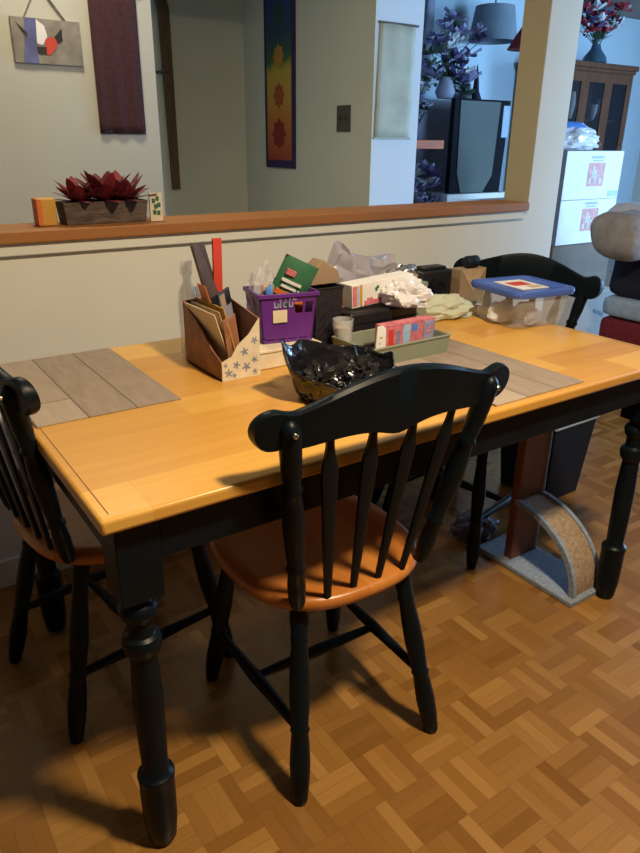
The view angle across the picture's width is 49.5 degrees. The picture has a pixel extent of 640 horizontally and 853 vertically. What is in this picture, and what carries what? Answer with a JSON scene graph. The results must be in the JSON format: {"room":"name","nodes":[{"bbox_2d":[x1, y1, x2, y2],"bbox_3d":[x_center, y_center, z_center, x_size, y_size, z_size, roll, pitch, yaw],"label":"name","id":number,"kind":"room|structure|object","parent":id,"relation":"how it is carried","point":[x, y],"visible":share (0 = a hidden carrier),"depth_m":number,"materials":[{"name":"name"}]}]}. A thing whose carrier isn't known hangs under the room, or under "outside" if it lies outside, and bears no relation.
{"room":"dining room","nodes":[
{"label":"dining room","id":0,"kind":"room"},
{"bbox_2d":[0,0,165,223],"bbox_3d":[-1.816,-0.968,2.377,2.635,2.450,0.120,-14,27,-32],"label":"wall","id":1,"kind":"structure","parent":0,"point":[50,133],"depth_m":2.77,"materials":[{"name":"grey paint"}]},
{"bbox_2d":[9,0,83,66],"bbox_3d":[-1.040,-1.522,2.630,0.255,0.266,0.014,-14,27,-32],"label":"wall plaque","id":2,"kind":"object","parent":1,"relation":"attached to","point":[34,40],"visible":1,"depth_m":2.64,"materials":[{"name":"grey"}]},
{"bbox_2d":[87,0,145,133],"bbox_3d":[-0.820,-1.473,2.809,0.215,0.532,0.015,-14,27,-32],"label":"cloth hanging","id":3,"kind":"object","parent":1,"relation":"attached to","point":[113,23],"visible":1,"depth_m":2.81},
{"bbox_2d":[150,0,247,215],"bbox_3d":[-0.994,-1.794,4.402,1.260,2.450,0.096,-14,27,-32],"label":"wall","id":4,"kind":"structure","parent":0,"point":[207,35],"depth_m":4.43,"materials":[{"name":"grey paint"}]},
{"bbox_2d":[155,0,180,188],"bbox_3d":[-0.942,-2.044,4.249,0.103,1.120,0.034,-14,27,-32],"label":"stick","id":5,"kind":"object","parent":4,"relation":"attached to","point":[162,5],"visible":1,"depth_m":4.23,"materials":[{"name":"brown wood"}]},
{"bbox_2d":[0,0,583,559],"bbox_3d":[-0.657,-0.752,1.887,3.945,2.450,0.130,-14,27,-32],"label":"wall","id":6,"kind":"structure","parent":0,"point":[54,304],"depth_m":2.22,"materials":[{"name":"beige paint"}]},
{"bbox_2d":[0,555,71,588],"bbox_3d":[-0.629,0.361,2.283,3.945,0.090,0.014,-14,27,-32],"label":"baseboard","id":7,"kind":"structure","parent":6,"relation":"attached to","point":[9,566],"depth_m":2.08,"materials":[{"name":"beige paint"}]},
{"bbox_2d":[0,211,523,256],"bbox_3d":[-0.708,-0.484,1.867,3.730,0.032,0.016,-14,27,-32],"label":"trim moulding","id":8,"kind":"structure","parent":6,"relation":"attached to","point":[196,237],"depth_m":2.14,"materials":[{"name":"beige paint"}]},
{"bbox_2d":[0,199,529,244],"bbox_3d":[-0.743,-0.537,1.911,3.740,0.032,0.185,-14,27,-32],"label":"trim ledge","id":9,"kind":"object","parent":6,"relation":"attached to","point":[22,233],"visible":0.97,"depth_m":2.17,"materials":[{"name":"brown wood"}]},
{"bbox_2d":[31,197,57,226],"bbox_3d":[-0.751,-0.586,1.895,0.051,0.072,0.052,-14,27,-32],"label":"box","id":10,"kind":"object","parent":9,"relation":"on","point":[44,208],"visible":1,"depth_m":1.88,"materials":[{"name":"orange cardboard"}]},
{"bbox_2d":[53,170,157,225],"bbox_3d":[-0.619,-0.655,1.973,0.295,0.141,0.189,-14,27,-32],"label":"potted plant","id":11,"kind":"object","parent":9,"relation":"on","point":[111,198],"visible":0.99,"depth_m":1.94,"materials":[{"name":"red plant"}]},
{"bbox_2d":[148,193,162,220],"bbox_3d":[-0.480,-0.642,2.030,0.038,0.078,0.007,-14,27,-32],"label":"packet","id":12,"kind":"object","parent":9,"relation":"on","point":[155,200],"visible":1,"depth_m":2.03,"materials":[{"name":"beige paper"}]},
{"bbox_2d":[0,258,639,852],"bbox_3d":[1.733,-0.008,3.427,9.400,0.050,7.100,-14,27,-32],"label":"floor","id":13,"kind":"structure","parent":0,"point":[534,747],"depth_m":1.62,"materials":[{"name":"brown wood"}]},
{"bbox_2d":[0,367,232,743],"bbox_3d":[-0.523,0.185,1.632,0.498,0.921,0.540,-19,30,-40],"label":"dining chair","id":14,"kind":"object","parent":13,"relation":"on","point":[48,523],"visible":0.65,"depth_m":1.51,"materials":[{"name":"black wood"}]},
{"bbox_2d":[6,304,639,846],"bbox_3d":[0.066,0.186,1.861,1.524,0.750,0.872,-14,27,-32],"label":"dining table","id":15,"kind":"object","parent":13,"relation":"on","point":[151,483],"visible":0.59,"depth_m":1.28,"materials":[{"name":"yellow wood"}]},
{"bbox_2d":[0,348,180,427],"bbox_3d":[-0.540,-0.100,1.551,0.292,0.002,0.452,-14,27,-32],"label":"placemat","id":16,"kind":"object","parent":15,"relation":"on","point":[93,383],"visible":0.92,"depth_m":1.52,"materials":[{"name":"beige fabric"}]},
{"bbox_2d":[183,298,260,381],"bbox_3d":[-0.233,-0.217,1.631,0.098,0.165,0.194,-14,27,-32],"label":"magazine file","id":17,"kind":"object","parent":15,"relation":"on","point":[244,362],"visible":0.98,"depth_m":1.60,"materials":[{"name":"beige paper"}]},
{"bbox_2d":[197,283,210,302],"bbox_3d":[-0.249,-0.239,1.634,0.055,0.193,0.055,-11,25,-26],"label":"flyer","id":18,"kind":"object","parent":17,"relation":"in","point":[203,291],"visible":0.18,"depth_m":1.59,"materials":[{"name":"paper"}]},
{"bbox_2d":[190,242,217,305],"bbox_3d":[-0.252,-0.292,1.653,0.076,0.278,0.074,5,23,10],"label":"booklet","id":19,"kind":"object","parent":17,"relation":"in","point":[199,252],"visible":0.32,"depth_m":1.62,"materials":[{"name":"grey paper"}]},
{"bbox_2d":[186,303,227,361],"bbox_3d":[-0.257,-0.207,1.619,0.046,0.144,0.150,-14,27,-32],"label":"envelope","id":20,"kind":"object","parent":17,"relation":"in","point":[206,320],"visible":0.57,"depth_m":1.59,"materials":[{"name":"beige paper"}]},
{"bbox_2d":[190,300,225,345],"bbox_3d":[-0.249,-0.211,1.626,0.041,0.147,0.150,-14,27,-32],"label":"envelope","id":21,"kind":"object","parent":17,"relation":"in","point":[217,314],"visible":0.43,"depth_m":1.57,"materials":[{"name":"beige paper"}]},
{"bbox_2d":[195,296,234,349],"bbox_3d":[-0.240,-0.216,1.628,0.040,0.156,0.150,-14,27,-32],"label":"envelope","id":22,"kind":"object","parent":17,"relation":"in","point":[221,310],"visible":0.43,"depth_m":1.57,"materials":[{"name":"beige paper"}]},
{"bbox_2d":[212,238,222,292],"bbox_3d":[-0.247,-0.311,1.688,0.024,0.285,0.005,-16,28,-37],"label":"booklet","id":23,"kind":"object","parent":17,"relation":"in","point":[216,242],"visible":0.36,"depth_m":1.65,"materials":[{"name":"red paper"}]},
{"bbox_2d":[216,287,239,342],"bbox_3d":[-0.209,-0.226,1.616,0.028,0.190,0.082,7,23,16],"label":"brochure","id":24,"kind":"object","parent":17,"relation":"in","point":[223,298],"visible":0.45,"depth_m":1.59,"materials":[{"name":"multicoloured paper"}]},
{"bbox_2d":[222,313,238,357],"bbox_3d":[-0.198,-0.185,1.581,0.009,0.140,0.066,12,25,25],"label":"card","id":25,"kind":"object","parent":17,"relation":"in","point":[231,319],"visible":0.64,"depth_m":1.57,"materials":[{"name":"brown paper"}]},
{"bbox_2d":[260,338,320,369],"bbox_3d":[-0.120,-0.197,1.741,0.184,0.046,0.169,-14,27,-32],"label":"box","id":26,"kind":"object","parent":15,"relation":"on","point":[271,355],"visible":0.06,"depth_m":1.66,"materials":[{"name":"beige paper"}]},
{"bbox_2d":[243,284,319,343],"bbox_3d":[-0.097,-0.281,1.724,0.156,0.122,0.123,-9,24,-21],"label":"crate","id":27,"kind":"object","parent":26,"relation":"on","point":[275,324],"visible":0.82,"depth_m":1.68,"materials":[{"name":"purple plastic"}]},
{"bbox_2d":[265,285,272,294],"bbox_3d":[-0.120,-0.312,1.642,0.027,0.047,0.014,-12,26,-28],"label":"wrapper","id":28,"kind":"object","parent":27,"relation":"in","point":[268,290],"visible":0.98,"depth_m":1.63,"materials":[{"name":"blue plastic"}]},
{"bbox_2d":[272,254,318,308],"bbox_3d":[-0.072,-0.339,1.694,0.143,0.165,0.039,-7,24,-19],"label":"snack packet","id":29,"kind":"object","parent":27,"relation":"in","point":[293,275],"visible":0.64,"depth_m":1.68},
{"bbox_2d":[294,291,302,312],"bbox_3d":[-0.054,-0.315,1.713,0.054,0.122,0.021,-17,28,-37],"label":"snack packet","id":30,"kind":"object","parent":27,"relation":"in","point":[298,305],"visible":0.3,"depth_m":1.71,"materials":[{"name":"orange plastic"}]},
{"bbox_2d":[310,283,343,344],"bbox_3d":[-0.002,-0.283,1.793,0.090,0.168,0.090,-15,27,-33],"label":"basket","id":31,"kind":"object","parent":15,"relation":"on","point":[328,309],"visible":0.43,"depth_m":1.76,"materials":[{"name":"black fabric"}]},
{"bbox_2d":[308,258,339,285],"bbox_3d":[-0.003,-0.395,1.761,0.103,0.061,0.050,-14,27,-32],"label":"wallet","id":32,"kind":"object","parent":31,"relation":"on","point":[326,274],"visible":0.69,"depth_m":1.75,"materials":[{"name":"cardboard"}]},
{"bbox_2d":[281,339,394,401],"bbox_3d":[0.046,-0.134,1.483,0.266,0.125,0.178,-11,25,-26],"label":"bag","id":33,"kind":"object","parent":15,"relation":"on","point":[317,370],"visible":0.73,"depth_m":1.50,"materials":[{"name":"black plastic"}]},
{"bbox_2d":[327,241,396,306],"bbox_3d":[0.136,-0.457,2.128,0.279,0.234,0.100,-14,27,-32],"label":"plastic bag","id":34,"kind":"object","parent":15,"relation":"on","point":[349,266],"visible":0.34,"depth_m":2.08,"materials":[{"name":"grey plastic"}]},
{"bbox_2d":[341,302,417,332],"bbox_3d":[0.149,-0.280,1.884,0.235,0.096,0.087,-15,27,-33],"label":"case","id":35,"kind":"object","parent":15,"relation":"on","point":[362,318],"visible":0.26,"depth_m":1.82,"materials":[{"name":"plastic"}]},
{"bbox_2d":[339,271,412,308],"bbox_3d":[0.154,-0.371,1.875,0.218,0.072,0.056,-15,27,-33],"label":"carton","id":36,"kind":"object","parent":35,"relation":"on","point":[365,291],"visible":0.76,"depth_m":1.83,"materials":[{"name":"white cardboard"}]},
{"bbox_2d":[353,285,381,306],"bbox_3d":[0.124,-0.348,1.824,0.098,0.056,0.001,-18,29,-32],"label":"print","id":37,"kind":"object","parent":36,"relation":"attached to","point":[363,295],"depth_m":1.82},
{"bbox_2d":[380,273,433,307],"bbox_3d":[0.235,-0.364,1.860,0.164,0.093,0.098,-13,26,-30],"label":"plastic bag","id":38,"kind":"object","parent":36,"relation":"on","point":[407,291],"visible":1,"depth_m":1.83,"materials":[{"name":"white plastic"}]},
{"bbox_2d":[331,328,450,362],"bbox_3d":[0.181,-0.209,1.771,0.270,0.051,0.156,-15,27,-33],"label":"desk tray","id":39,"kind":"object","parent":15,"relation":"on","point":[437,344],"visible":0.49,"depth_m":1.75,"materials":[{"name":"green plastic"}]},
{"bbox_2d":[335,325,350,341],"bbox_3d":[0.058,-0.228,1.761,0.054,0.092,0.054,-14,27,-32],"label":"tumbler","id":40,"kind":"object","parent":39,"relation":"in","point":[343,332],"visible":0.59,"depth_m":1.74,"materials":[{"name":"white plastic"}]},
{"bbox_2d":[375,326,385,348],"bbox_3d":[0.147,-0.203,1.699,0.036,0.086,0.008,-14,27,-32],"label":"card","id":41,"kind":"object","parent":39,"relation":"in","point":[381,330],"visible":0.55,"depth_m":1.69,"materials":[{"name":"beige paper"}]},
{"bbox_2d":[374,315,435,348],"bbox_3d":[0.220,-0.235,1.786,0.175,0.076,0.037,-15,27,-33],"label":"tissue box","id":42,"kind":"object","parent":39,"relation":"in","point":[406,330],"visible":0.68,"depth_m":1.77,"materials":[{"name":"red cardboard"}]},
{"bbox_2d":[416,280,427,316],"bbox_3d":[0.231,-0.360,2.041,0.170,0.125,0.060,-14,27,-32],"label":"box","id":43,"kind":"object","parent":15,"relation":"on","point":[421,311],"visible":0.09,"depth_m":2.06,"materials":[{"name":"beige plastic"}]},
{"bbox_2d":[384,264,417,276],"bbox_3d":[0.229,-0.433,1.992,0.128,0.066,0.067,-16,27,-34],"label":"plastic bag","id":44,"kind":"object","parent":43,"relation":"on","point":[409,268],"visible":0.34,"depth_m":1.98,"materials":[{"name":"plastic"}]},
{"bbox_2d":[414,264,451,293],"bbox_3d":[0.367,-0.459,2.276,0.130,0.132,0.094,-12,26,-29],"label":"box","id":45,"kind":"object","parent":15,"relation":"on","point":[438,277],"visible":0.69,"depth_m":2.24,"materials":[{"name":"black plastic"}]},
{"bbox_2d":[426,293,477,320],"bbox_3d":[0.379,-0.379,2.155,0.256,0.074,0.127,-11,25,-25],"label":"cloth","id":46,"kind":"object","parent":15,"relation":"on","point":[441,306],"visible":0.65,"depth_m":2.12,"materials":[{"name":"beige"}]},
{"bbox_2d":[449,266,485,302],"bbox_3d":[0.493,-0.474,2.335,0.120,0.118,0.057,-15,27,-33],"label":"cardboard box","id":47,"kind":"object","parent":15,"relation":"on","point":[462,277],"visible":0.72,"depth_m":2.30,"materials":[{"name":"brown cardboard"}]},
{"bbox_2d":[462,255,480,267],"bbox_3d":[0.504,-0.549,2.308,0.060,0.040,0.039,-14,27,-32],"label":"case","id":48,"kind":"object","parent":47,"relation":"on","point":[471,261],"visible":1,"depth_m":2.29,"materials":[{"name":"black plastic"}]},
{"bbox_2d":[395,338,583,406],"bbox_3d":[0.357,-0.145,1.685,0.292,0.002,0.452,-14,27,-32],"label":"placemat","id":49,"kind":"object","parent":15,"relation":"on","point":[526,380],"visible":0.5,"depth_m":1.66,"materials":[{"name":"beige fabric"}]},
{"bbox_2d":[206,362,509,805],"bbox_3d":[0.008,0.249,1.491,0.540,0.921,0.497,-13,26,-30],"label":"dining chair","id":50,"kind":"object","parent":13,"relation":"on","point":[330,556],"visible":0.96,"depth_m":1.34,"materials":[{"name":"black wood"}]},
{"bbox_2d":[413,159,441,202],"bbox_3d":[0.816,-1.669,5.887,0.459,1.125,0.388,-14,27,-32],"label":"flower arrangement","id":51,"kind":"object","parent":13,"relation":"on","point":[424,169],"visible":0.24,"depth_m":5.71,"materials":[{"name":"purple plant"}]},
{"bbox_2d":[415,99,450,191],"bbox_3d":[1.086,-2.103,6.343,0.860,1.585,0.150,-14,27,-32],"label":"cabinet","id":52,"kind":"object","parent":13,"relation":"on","point":[434,125],"visible":0.03,"depth_m":6.00,"materials":[{"name":"grey wood"}]},
{"bbox_2d":[420,6,490,98],"bbox_3d":[1.065,-3.013,5.620,0.716,0.645,0.396,-14,27,-32],"label":"flower arrangement","id":53,"kind":"object","parent":52,"relation":"on","point":[445,89],"visible":0.98,"depth_m":5.62,"materials":[{"name":"purple plant"}]},
{"bbox_2d":[459,67,471,98],"bbox_3d":[1.289,-3.012,6.104,0.110,0.280,0.107,-14,27,-32],"label":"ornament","id":54,"kind":"object","parent":52,"relation":"on","point":[461,95],"visible":0.31,"depth_m":6.10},
{"bbox_2d":[472,65,480,98],"bbox_3d":[1.388,-3.046,6.163,0.110,0.300,0.107,-14,27,-32],"label":"ornament","id":55,"kind":"object","parent":52,"relation":"on","point":[476,95],"visible":0.59,"depth_m":6.16,"materials":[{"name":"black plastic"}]},
{"bbox_2d":[418,191,504,201],"bbox_3d":[1.281,-1.688,6.314,0.780,0.845,0.360,-14,27,-32],"label":"shelf unit","id":56,"kind":"object","parent":13,"relation":"on","point":[499,195],"visible":0.2,"depth_m":6.00,"materials":[{"name":"white wood"}]},
{"bbox_2d":[444,98,510,193],"bbox_3d":[1.353,-2.392,5.942,0.660,0.740,0.057,-14,27,-32],"label":"television","id":57,"kind":"object","parent":56,"relation":"on","point":[478,128],"visible":1,"depth_m":5.89,"materials":[{"name":"black plastic"}]},
{"bbox_2d":[457,100,500,192],"bbox_3d":[1.339,-2.371,5.905,0.470,0.720,0.004,-14,27,-32],"label":"mirror glass","id":58,"kind":"object","parent":57,"relation":"attached to","point":[478,121],"depth_m":5.90,"materials":[{"name":"grey mirror"}]},
{"bbox_2d":[450,509,499,540],"bbox_3d":[0.532,0.336,2.397,0.200,0.072,0.141,-14,27,-32],"label":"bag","id":59,"kind":"object","parent":13,"relation":"on","point":[459,528],"visible":0.63,"depth_m":2.36,"materials":[{"name":"grey plastic"}]},
{"bbox_2d":[382,253,603,568],"bbox_3d":[0.520,-0.082,2.308,0.497,0.921,0.540,-20,30,-41],"label":"dining chair","id":60,"kind":"object","parent":13,"relation":"on","point":[514,264],"visible":0.29,"depth_m":2.22,"materials":[{"name":"black wood"}]},
{"bbox_2d":[479,431,598,607],"bbox_3d":[0.696,0.248,2.126,0.165,0.447,0.375,-14,27,-32],"label":"cat scratcher","id":61,"kind":"object","parent":13,"relation":"on","point":[572,581],"visible":0.88,"depth_m":2.13,"materials":[{"name":"grey carpet"}]},
{"bbox_2d":[501,416,599,497],"bbox_3d":[0.863,0.087,2.683,0.249,0.323,0.273,-14,27,-32],"label":"waste bin","id":62,"kind":"object","parent":13,"relation":"on","point":[569,447],"visible":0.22,"depth_m":2.60,"materials":[{"name":"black plastic"}]},
{"bbox_2d":[541,286,613,334],"bbox_3d":[1.673,-0.724,4.591,0.420,0.385,0.302,-14,27,-32],"label":"carton","id":63,"kind":"object","parent":13,"relation":"on","point":[589,321],"visible":0.33,"depth_m":4.45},
{"bbox_2d":[517,60,638,150],"bbox_3d":[2.453,-2.525,6.932,1.210,1.945,0.485,-14,27,-32],"label":"china cabinet","id":64,"kind":"object","parent":13,"relation":"on","point":[592,81],"visible":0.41,"depth_m":6.69,"materials":[{"name":"brown wood"}]},
{"bbox_2d":[568,92,575,118],"bbox_3d":[2.396,-3.079,6.660,0.104,0.240,0.101,-14,27,-32],"label":"bowl","id":65,"kind":"object","parent":64,"relation":"on","point":[573,94],"visible":0.44,"depth_m":6.62,"materials":[{"name":"white ceramic"}]},
{"bbox_2d":[586,104,597,119],"bbox_3d":[2.685,-3.106,6.862,0.104,0.140,0.101,-14,27,-32],"label":"cup","id":66,"kind":"object","parent":64,"relation":"on","point":[591,110],"visible":0.89,"depth_m":6.83,"materials":[{"name":"white ceramic"}]},
{"bbox_2d":[568,119,617,122],"bbox_3d":[2.440,-2.985,6.771,1.050,0.018,0.340,-14,27,-32],"label":"shelf","id":67,"kind":"object","parent":64,"relation":"attached to","point":[586,120],"depth_m":6.85,"materials":[{"name":"brown wood"}]},
{"bbox_2d":[596,99,600,119],"bbox_3d":[2.809,-3.160,6.931,0.128,0.190,0.125,-14,27,-32],"label":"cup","id":68,"kind":"object","parent":64,"relation":"on","point":[598,101],"visible":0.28,"depth_m":6.90,"materials":[{"name":"glass"}]},
{"bbox_2d":[580,0,632,62],"bbox_3d":[2.590,-3.666,6.414,0.643,0.563,0.323,-14,27,-32],"label":"flower vase","id":69,"kind":"object","parent":64,"relation":"on","point":[598,23],"visible":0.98,"depth_m":6.36,"materials":[{"name":"blue glass"}]},
{"bbox_2d":[549,242,608,283],"bbox_3d":[1.733,-1.075,5.160,0.660,0.600,0.420,-14,27,-32],"label":"cardboard box","id":70,"kind":"object","parent":13,"relation":"on","point":[582,258],"visible":0.13,"depth_m":4.93,"materials":[{"name":"white cardboard"}]},
{"bbox_2d":[551,198,616,245],"bbox_3d":[1.758,-1.494,5.000,0.622,0.295,0.382,-14,27,-32],"label":"printed box","id":71,"kind":"object","parent":70,"relation":"on","point":[573,219],"visible":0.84,"depth_m":4.79,"materials":[{"name":"grey cardboard"}]},
{"bbox_2d":[579,208,598,230],"bbox_3d":[1.887,-1.451,4.864,0.180,0.150,0.001,-14,27,-32],"label":"picture","id":72,"kind":"object","parent":71,"relation":"attached to","point":[586,216],"depth_m":4.85},
{"bbox_2d":[557,150,623,200],"bbox_3d":[1.761,-1.776,4.884,0.622,0.310,0.382,-14,27,-32],"label":"printed box","id":73,"kind":"object","parent":71,"relation":"on","point":[585,174],"visible":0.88,"depth_m":4.72,"materials":[{"name":"grey cardboard"}]},
{"bbox_2d":[564,123,599,149],"bbox_3d":[1.716,-1.978,4.724,0.563,0.178,0.279,-14,27,-32],"label":"plastic bag","id":74,"kind":"object","parent":73,"relation":"on","point":[576,138],"visible":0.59,"depth_m":4.62,"materials":[{"name":"white plastic"}]},
{"bbox_2d":[567,121,586,127],"bbox_3d":[1.638,-2.012,4.615,0.400,0.043,0.100,-14,27,-32],"label":"wrapper","id":75,"kind":"object","parent":74,"relation":"on","point":[569,123],"visible":0.5,"depth_m":4.64,"materials":[{"name":"blue plastic"}]},
{"bbox_2d":[586,163,605,185],"bbox_3d":[1.890,-1.725,4.751,0.180,0.150,0.001,-14,27,-32],"label":"picture","id":76,"kind":"object","parent":73,"relation":"attached to","point":[595,172],"depth_m":4.75},
{"bbox_2d":[590,202,639,345],"bbox_3d":[1.977,-0.729,3.848,1.128,0.967,0.754,-14,27,-32],"label":"armchair","id":77,"kind":"object","parent":13,"relation":"on","point":[615,233],"visible":0.88,"depth_m":3.72,"materials":[{"name":"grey fabric"}]},
{"bbox_2d":[590,210,639,261],"bbox_3d":[1.625,-0.993,3.604,0.399,0.242,0.332,-14,27,-32],"label":"throw","id":78,"kind":"object","parent":77,"relation":"on","point":[615,235],"depth_m":3.49,"materials":[{"name":"beige fabric"}]},
{"bbox_2d":[603,294,639,321],"bbox_3d":[2.112,-0.674,3.894,0.873,0.128,0.635,-14,27,-32],"label":"seat cushion","id":79,"kind":"object","parent":77,"relation":"on","point":[619,307],"depth_m":3.81,"materials":[{"name":"grey fabric"}]},
{"bbox_2d":[607,202,639,211],"bbox_3d":[1.903,-1.171,3.901,0.691,0.193,0.306,-14,27,-32],"label":"throw","id":80,"kind":"object","parent":77,"relation":"on","point":[620,207],"depth_m":3.74,"materials":[{"name":"beige fabric"}]},
{"bbox_2d":[242,0,424,211],"bbox_3d":[-0.011,-1.728,4.269,0.315,2.450,1.450,-14,27,-32],"label":"wall pier","id":81,"kind":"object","parent":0,"point":[337,41],"visible":0.39,"depth_m":3.83,"materials":[{"name":"grey paint"}]},
{"bbox_2d":[263,0,295,168],"bbox_3d":[-0.242,-2.184,4.139,0.013,1.200,0.345,-14,27,-32],"label":"banner","id":82,"kind":"object","parent":81,"relation":"attached to","point":[279,15],"visible":1,"depth_m":4.17,"materials":[{"name":"multicoloured fabric"}]},
{"bbox_2d":[337,105,350,131],"bbox_3d":[0.125,-1.670,3.763,0.013,0.132,0.124,-14,27,-32],"label":"light switch","id":83,"kind":"object","parent":81,"relation":"attached to","point":[343,111],"visible":1,"depth_m":3.76,"materials":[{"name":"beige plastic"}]},
{"bbox_2d":[373,20,418,138],"bbox_3d":[0.392,-1.777,3.585,0.268,0.540,0.013,-14,27,-32],"label":"scroll","id":84,"kind":"object","parent":81,"relation":"attached to","point":[396,40],"visible":1,"depth_m":3.58},
{"bbox_2d":[471,275,574,299],"bbox_3d":[0.610,-0.380,2.115,0.237,0.113,0.237,-10,25,-24],"label":"lid","id":85,"kind":"object","parent":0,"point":[486,284],"visible":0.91,"depth_m":2.04,"materials":[{"name":"blue plastic"}]},
{"bbox_2d":[487,299,515,321],"bbox_3d":[0.549,-0.355,2.101,0.095,0.063,0.076,-14,27,-32],"label":"packet","id":86,"kind":"object","parent":85,"relation":"in","point":[502,311],"visible":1,"depth_m":2.08,"materials":[{"name":"white plastic"}]},
{"bbox_2d":[494,279,548,289],"bbox_3d":[0.605,-0.428,2.090,0.100,0.002,0.130,-10,25,-24],"label":"greeting card","id":87,"kind":"object","parent":85,"relation":"on","point":[518,284],"visible":1,"depth_m":2.08,"materials":[{"name":"beige paper"}]},
{"bbox_2d":[513,301,537,319],"bbox_3d":[0.625,-0.357,2.124,0.084,0.051,0.072,-14,27,-32],"label":"packet","id":88,"kind":"object","parent":85,"relation":"in","point":[522,308],"visible":0.67,"depth_m":2.10,"materials":[{"name":"beige paper"}]},
{"bbox_2d":[522,311,542,324],"bbox_3d":[0.636,-0.326,2.065,0.078,0.038,0.037,-14,27,-32],"label":"packet","id":89,"kind":"object","parent":85,"relation":"in","point":[532,317],"visible":1,"depth_m":2.05,"materials":[{"name":"grey"}]},
{"bbox_2d":[419,0,639,203],"bbox_3d":[1.527,-2.679,6.618,5.085,2.450,0.100,-14,27,-32],"label":"wall","id":90,"kind":"structure","parent":0,"point":[498,66],"depth_m":6.62,"materials":[{"name":"blue paint"}]},
{"bbox_2d":[416,140,443,148],"bbox_3d":[0.723,-2.282,5.795,0.360,0.206,0.500,-14,27,-32],"label":"wall shelf","id":91,"kind":"object","parent":90,"relation":"attached to","point":[421,144],"visible":0.26,"depth_m":5.59,"materials":[{"name":"orange wood"}]},
{"bbox_2d":[417,60,432,139],"bbox_3d":[0.772,-2.609,5.550,0.266,0.583,0.215,-14,27,-32],"label":"flower arrangement","id":92,"kind":"object","parent":91,"relation":"on","point":[423,105],"visible":0.24,"depth_m":5.55,"materials":[{"name":"purple plant"}]},
{"bbox_2d":[583,0,639,19],"bbox_3d":[1.759,-2.319,2.474,9.400,0.050,7.100,-14,27,-32],"label":"ceiling","id":93,"kind":"structure","parent":0,"point":[635,4],"depth_m":6.64,"materials":[{"name":"paint"}]},
{"bbox_2d":[421,0,434,88],"bbox_3d":[0.899,-3.248,5.795,0.140,0.806,0.045,-14,27,-32],"label":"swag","id":94,"kind":"object","parent":93,"relation":"hanging from","point":[431,3],"visible":0.57,"depth_m":5.76,"materials":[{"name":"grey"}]},
{"bbox_2d":[468,0,516,44],"bbox_3d":[1.457,-3.440,5.785,0.410,0.410,0.410,-14,27,-32],"label":"hanging lamp","id":95,"kind":"object","parent":93,"relation":"hanging from","point":[499,19],"visible":0.9,"depth_m":5.67,"materials":[{"name":"white fabric"}]},
{"bbox_2d":[507,28,521,51],"bbox_3d":[1.588,-3.122,5.228,0.300,0.500,0.300,-14,27,-32],"label":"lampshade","id":96,"kind":"object","parent":93,"relation":"hanging from","point":[514,46],"visible":0.21,"depth_m":5.26,"materials":[{"name":"red fabric"}]},
{"bbox_2d":[631,152,639,201],"bbox_3d":[5.585,-2.126,5.391,0.100,2.450,6.900,-14,27,-32],"label":"wall","id":97,"kind":"structure","parent":0,"point":[636,189],"depth_m":8.04,"materials":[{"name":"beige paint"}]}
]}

